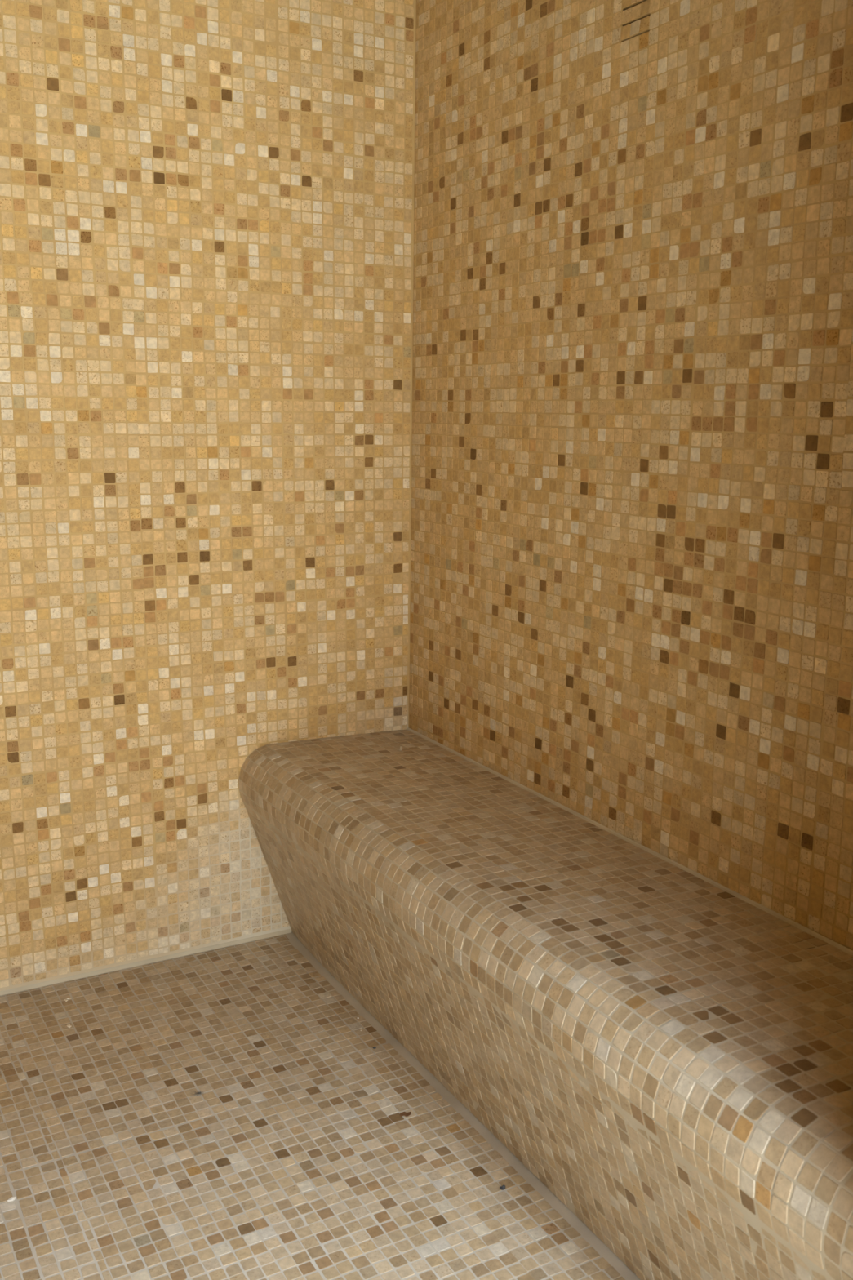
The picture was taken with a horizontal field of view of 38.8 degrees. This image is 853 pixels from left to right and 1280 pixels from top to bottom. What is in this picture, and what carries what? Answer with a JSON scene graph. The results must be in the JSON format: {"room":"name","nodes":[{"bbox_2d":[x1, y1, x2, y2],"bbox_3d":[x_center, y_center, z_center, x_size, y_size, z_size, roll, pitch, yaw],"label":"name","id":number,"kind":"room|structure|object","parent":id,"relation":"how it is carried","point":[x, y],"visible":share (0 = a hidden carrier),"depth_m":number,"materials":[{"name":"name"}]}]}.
{"room":"spa","nodes":[
{"label":"spa","id":0,"kind":"room"},
{"bbox_2d":[0,0,416,991],"bbox_3d":[-1.016,-0.443,2.107,2.400,2.380,0.101,-6,13,-29],"label":"wall","id":1,"kind":"structure","parent":0,"point":[206,206],"depth_m":2.38,"materials":[{"name":"tile"}]},
{"bbox_2d":[0,928,290,995],"bbox_3d":[-1.133,0.723,2.220,1.907,0.008,0.004,-6,13,-29],"label":"trim","id":2,"kind":"structure","parent":1,"relation":"attached to","point":[288,931],"depth_m":2.52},
{"bbox_2d":[0,931,640,1279],"bbox_3d":[-0.247,1.047,0.970,2.400,0.121,3.320,-6,13,-29],"label":"floor","id":3,"kind":"structure","parent":0,"point":[296,1157],"depth_m":1.91,"materials":[{"name":"tile"}]},
{"bbox_2d":[6,1195,16,1201],"bbox_3d":[-0.608,0.819,1.776,0.013,0.004,0.008,-2,12,-15],"label":"chip","id":4,"kind":"object","parent":3,"relation":"on","point":[12,1198],"visible":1,"depth_m":1.77,"materials":[{"name":"white"}]},
{"bbox_2d":[400,1111,410,1116],"bbox_3d":[-0.035,0.782,2.001,0.018,0.003,0.013,1,11,-1],"label":"scrap","id":5,"kind":"object","parent":3,"relation":"on","point":[402,1113],"visible":1,"depth_m":2.00,"materials":[{"name":"brown"}]},
{"bbox_2d":[499,1184,505,1189],"bbox_3d":[0.114,0.819,1.815,0.008,0.006,0.010,11,15,43],"label":"pebble","id":6,"kind":"object","parent":3,"relation":"on","point":[503,1187],"visible":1,"depth_m":1.81,"materials":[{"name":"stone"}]},
{"bbox_2d":[238,727,852,1279],"bbox_3d":[0.198,0.575,1.944,0.408,0.437,1.720,-6,13,-29],"label":"bench","id":7,"kind":"object","parent":3,"relation":"on","point":[666,1050],"visible":1,"depth_m":1.68,"materials":[{"name":"tile"}]},
{"bbox_2d":[408,0,852,950],"bbox_3d":[0.431,-0.390,1.878,0.101,2.360,1.720,-6,13,-29],"label":"wall","id":8,"kind":"structure","parent":0,"point":[632,526],"depth_m":1.93,"materials":[{"name":"tile"}]},
{"bbox_2d":[621,0,650,41],"bbox_3d":[0.349,-1.004,1.876,0.062,0.138,0.069,-6,13,-29],"label":"air vent","id":9,"kind":"object","parent":8,"relation":"in","point":[636,14],"visible":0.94,"depth_m":1.87,"materials":[{"name":"tile"}]}
]}

